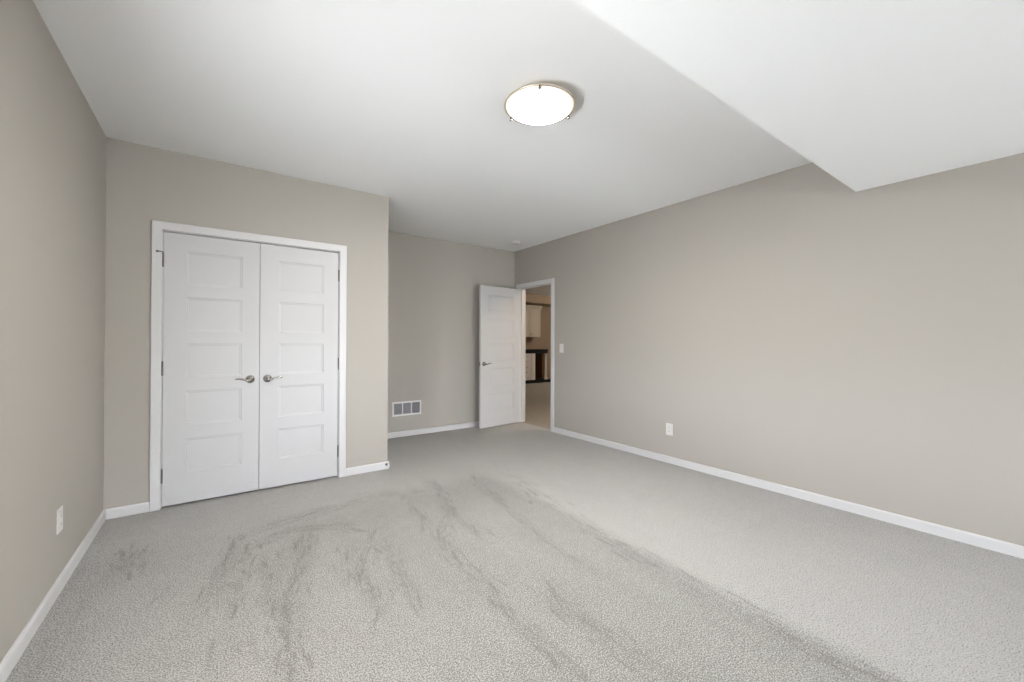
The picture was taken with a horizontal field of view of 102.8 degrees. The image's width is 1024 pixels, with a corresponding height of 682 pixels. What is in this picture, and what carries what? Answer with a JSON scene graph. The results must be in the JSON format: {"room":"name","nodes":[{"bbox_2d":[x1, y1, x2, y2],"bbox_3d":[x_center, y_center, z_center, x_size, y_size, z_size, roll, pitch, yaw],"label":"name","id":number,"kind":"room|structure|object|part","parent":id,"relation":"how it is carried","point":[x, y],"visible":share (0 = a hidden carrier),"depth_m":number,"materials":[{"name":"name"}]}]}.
{"room":"empty bedroom","nodes":[
{"label":"empty bedroom","id":0,"kind":"room"},
{"bbox_2d":[0,0,105,662],"bbox_3d":[-0.744,-0.118,-0.154,0.120,2.730,10.062,0,0,-36],"label":"wall","id":1,"kind":"structure","parent":0,"point":[53,144],"depth_m":1.85,"materials":[{"name":"beige paint"}]},
{"bbox_2d":[0,509,105,681],"bbox_3d":[-0.334,1.211,-0.619,0.014,0.070,8.593,0,0,-36],"label":"baseboard","id":2,"kind":"structure","parent":1,"relation":"attached to","point":[15,652],"depth_m":1.85,"materials":[{"name":"white paint"}]},
{"bbox_2d":[57,505,62,534],"bbox_3d":[-2.264,0.901,2.050,0.009,0.120,0.074,0,0,-36],"label":"wall outlet","id":3,"kind":"object","parent":1,"relation":"attached to","point":[60,510],"visible":1,"depth_m":2.04,"materials":[{"name":"white plastic"}]},
{"bbox_2d":[103,137,388,509],"bbox_3d":[-2.397,-0.102,3.952,2.009,2.730,1.229,0,0,-36],"label":"wall","id":4,"kind":"structure","parent":0,"point":[144,184],"depth_m":3.22,"materials":[{"name":"beige paint"}]},
{"bbox_2d":[106,502,148,519],"bbox_3d":[-2.748,1.221,2.929,0.228,0.070,0.014,0,0,-36],"label":"baseboard","id":5,"kind":"structure","parent":4,"relation":"attached to","point":[122,511],"depth_m":2.92,"materials":[{"name":"white paint"}]},
{"bbox_2d":[156,232,259,506],"bbox_3d":[-2.362,0.218,3.204,0.655,2.050,0.097,0,0,-36],"label":"door","id":6,"kind":"structure","parent":4,"relation":"in","point":[210,363],"depth_m":3.22,"materials":[{"name":"white paint"}]},
{"bbox_3d":[-2.167,0.323,3.323,0.137,0.065,0.062,0,0,-36],"label":"handle","id":7,"kind":"part","parent":6,"relation":"part of","materials":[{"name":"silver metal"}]},
{"bbox_2d":[149,220,346,511],"bbox_3d":[-2.131,0.191,3.450,1.370,2.139,0.136,0,0,-36],"label":"door frame","id":8,"kind":"structure","parent":4,"relation":"attached to","point":[158,228],"depth_m":3.06,"materials":[{"name":"white paint"}]},
{"bbox_2d":[259,244,339,488],"bbox_3d":[-1.841,0.221,3.581,0.624,2.050,0.097,0,0,-36],"label":"door","id":9,"kind":"structure","parent":4,"relation":"in","point":[299,360],"depth_m":3.58,"materials":[{"name":"white paint"}]},
{"bbox_3d":[-2.009,0.324,3.438,0.137,0.065,0.062,0,0,-36],"label":"handle","id":10,"kind":"part","parent":9,"relation":"part of","materials":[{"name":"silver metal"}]},
{"bbox_2d":[346,461,388,475],"bbox_3d":[-1.734,1.232,4.411,0.409,0.070,1.229,0,0,-36],"label":"baseboard","id":11,"kind":"structure","parent":4,"relation":"attached to","point":[376,466],"depth_m":3.90,"materials":[{"name":"white paint"}]},
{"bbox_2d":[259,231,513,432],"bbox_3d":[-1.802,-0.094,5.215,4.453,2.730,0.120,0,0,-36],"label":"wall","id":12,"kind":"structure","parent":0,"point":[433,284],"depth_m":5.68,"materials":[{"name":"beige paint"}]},
{"bbox_2d":[392,400,420,416],"bbox_3d":[-1.391,0.906,5.430,0.398,0.186,0.008,0,0,-36],"label":"air vent","id":13,"kind":"object","parent":12,"relation":"in","point":[403,408],"visible":1,"depth_m":5.42,"materials":[{"name":"white plastic"}]},
{"bbox_2d":[388,421,478,438],"bbox_3d":[-0.953,1.241,5.742,2.444,0.070,0.014,0,0,-36],"label":"baseboard","id":14,"kind":"structure","parent":12,"relation":"attached to","point":[470,424],"depth_m":5.63,"materials":[{"name":"white paint"}]},
{"bbox_2d":[33,0,811,295],"bbox_3d":[2.684,-1.444,5.490,12.274,0.100,15.190,0,0,-36],"label":"ceiling","id":15,"kind":"structure","parent":0,"point":[402,101],"depth_m":2.48,"materials":[{"name":"white paint"}]},
{"bbox_2d":[504,83,575,125],"bbox_3d":[0.163,-1.374,2.389,0.416,0.087,0.416,0,0,-36],"label":"ceiling light","id":16,"kind":"object","parent":15,"relation":"attached to","point":[541,104],"visible":1,"depth_m":2.33,"materials":[{"name":"white glass"}]},
{"bbox_2d":[5,422,1023,681],"bbox_3d":[1.121,1.260,1.190,4.533,0.001,9.862,0,0,-36],"label":"floor","id":17,"kind":"structure","parent":0,"point":[518,551],"depth_m":2.10,"materials":[{"name":"grey carpet"}]},
{"bbox_2d":[524,382,550,429],"bbox_3d":[2.397,1.331,9.716,7.521,0.050,7.750,0,0,-36],"label":"floor","id":18,"kind":"structure","parent":0,"point":[537,395],"depth_m":8.19,"materials":[{"name":"beige carpet"}]},
{"bbox_2d":[525,353,534,383],"bbox_3d":[0.312,0.862,12.569,0.535,0.905,0.685,0,0,-36],"label":"base cabinet","id":19,"kind":"object","parent":18,"relation":"on","point":[530,358],"visible":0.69,"depth_m":12.36,"materials":[{"name":"paint"}]},
{"bbox_3d":[0.431,0.656,12.276,0.360,0.151,0.020,0,0,-36],"label":"drawer","id":20,"kind":"part","parent":19,"relation":"part of","materials":[{"name":"paint"}]},
{"bbox_3d":[0.431,0.815,12.275,0.360,0.151,0.020,0,0,-36],"label":"drawer","id":21,"kind":"part","parent":19,"relation":"part of","materials":[{"name":"paint"}]},
{"bbox_3d":[0.430,1.133,12.274,0.360,0.151,0.020,0,0,-36],"label":"drawer","id":22,"kind":"part","parent":19,"relation":"part of","materials":[{"name":"paint"}]},
{"bbox_2d":[526,349,547,353],"bbox_3d":[0.397,0.348,12.635,1.345,0.121,0.680,0,0,-36],"label":"countertop","id":23,"kind":"structure","parent":19,"relation":"on","point":[528,351],"depth_m":12.48,"materials":[{"name":"black stone"}]},
{"bbox_2d":[535,353,550,382],"bbox_3d":[0.855,0.865,12.841,0.660,0.905,0.480,0,0,-36],"label":"base cabinet","id":24,"kind":"object","parent":18,"relation":"on","point":[540,358],"visible":0.72,"depth_m":12.75,"materials":[{"name":"brown wood"}]},
{"bbox_3d":[1.050,0.835,12.754,0.094,0.845,0.090,0,0,-36],"label":"leg","id":25,"kind":"part","parent":24,"relation":"part of","materials":[{"name":"paint"}]},
{"bbox_2d":[526,306,550,378],"bbox_3d":[0.121,-0.024,12.930,7.461,2.680,0.120,0,0,-36],"label":"wall","id":26,"kind":"structure","parent":0,"point":[543,342],"depth_m":13.58,"materials":[{"name":"beige paint"}]},
{"bbox_2d":[526,305,541,336],"bbox_3d":[0.505,-0.588,12.891,0.860,0.989,0.395,0,0,-36],"label":"upper cabinet","id":27,"kind":"object","parent":26,"relation":"attached to","point":[533,312],"visible":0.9,"depth_m":12.84,"materials":[{"name":"beige paint"}]},
{"bbox_3d":[0.426,-0.528,12.659,0.393,0.858,0.020,0,0,-36],"label":"cabinet door","id":28,"kind":"part","parent":27,"relation":"part of","materials":[{"name":"beige paint"}]},
{"bbox_3d":[0.506,-1.023,12.893,0.860,0.118,0.395,0,0,-36],"label":"crown moulding","id":29,"kind":"part","parent":27,"relation":"part of","materials":[{"name":"beige paint"}]},
{"bbox_3d":[0.750,-0.526,12.892,0.393,0.858,0.020,0,0,-36],"label":"cabinet door","id":30,"kind":"part","parent":27,"relation":"part of","materials":[{"name":"beige paint"}]},
{"bbox_2d":[526,294,550,306],"bbox_3d":[1.047,-1.241,13.078,5.800,0.240,0.730,0,0,-36],"label":"ceiling","id":31,"kind":"structure","parent":0,"point":[538,300],"depth_m":12.53,"materials":[{"name":"beige paint"}]},
{"bbox_2d":[514,153,1023,545],"bbox_3d":[2.962,-0.093,2.524,0.120,2.730,10.062,0,0,-36],"label":"wall","id":32,"kind":"structure","parent":0,"point":[797,327],"depth_m":3.19,"materials":[{"name":"beige paint"}]},
{"bbox_2d":[479,285,519,428],"bbox_3d":[-0.172,0.240,6.088,0.770,2.048,0.159,0,0,-42],"label":"door","id":33,"kind":"structure","parent":32,"relation":"in","point":[499,307],"depth_m":6.05,"materials":[{"name":"white paint"}]},
{"bbox_2d":[525,289,525,357],"bbox_3d":[0.437,0.209,6.134,0.016,2.147,0.888,0,0,-36],"label":"trim","id":34,"kind":"structure","parent":32,"relation":"attached to","point":[525,289],"depth_m":6.45,"materials":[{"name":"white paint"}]},
{"bbox_2d":[516,278,554,431],"bbox_3d":[0.375,0.208,6.090,0.136,2.147,0.888,0,0,-36],"label":"door frame","id":35,"kind":"structure","parent":32,"relation":"attached to","point":[551,281],"depth_m":6.37,"materials":[{"name":"white paint"}]},
{"bbox_2d":[560,344,563,352],"bbox_3d":[0.677,0.112,5.575,0.010,0.120,0.074,0,0,-36],"label":"light switch","id":36,"kind":"object","parent":32,"relation":"attached to","point":[561,345],"visible":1,"depth_m":5.56,"materials":[{"name":"white plastic"}]},
{"bbox_2d":[666,423,672,435],"bbox_3d":[1.634,0.926,4.244,0.009,0.120,0.074,0,0,-36],"label":"wall outlet","id":37,"kind":"object","parent":32,"relation":"attached to","point":[669,427],"visible":1,"depth_m":4.24,"materials":[{"name":"white plastic"}]},
{"bbox_2d":[554,427,1023,558],"bbox_3d":[3.183,1.235,2.092,0.014,0.070,8.870,0,0,-36],"label":"baseboard","id":38,"kind":"structure","parent":32,"relation":"attached to","point":[1015,550],"depth_m":3.09,"materials":[{"name":"white paint"}]},
{"bbox_2d":[576,0,1023,191],"bbox_3d":[2.361,-1.268,-0.537,4.453,0.314,5.558,0,0,-36],"label":"ceiling","id":39,"kind":"structure","parent":0,"point":[872,93],"depth_m":1.66,"materials":[{"name":"white paint"}]}
]}

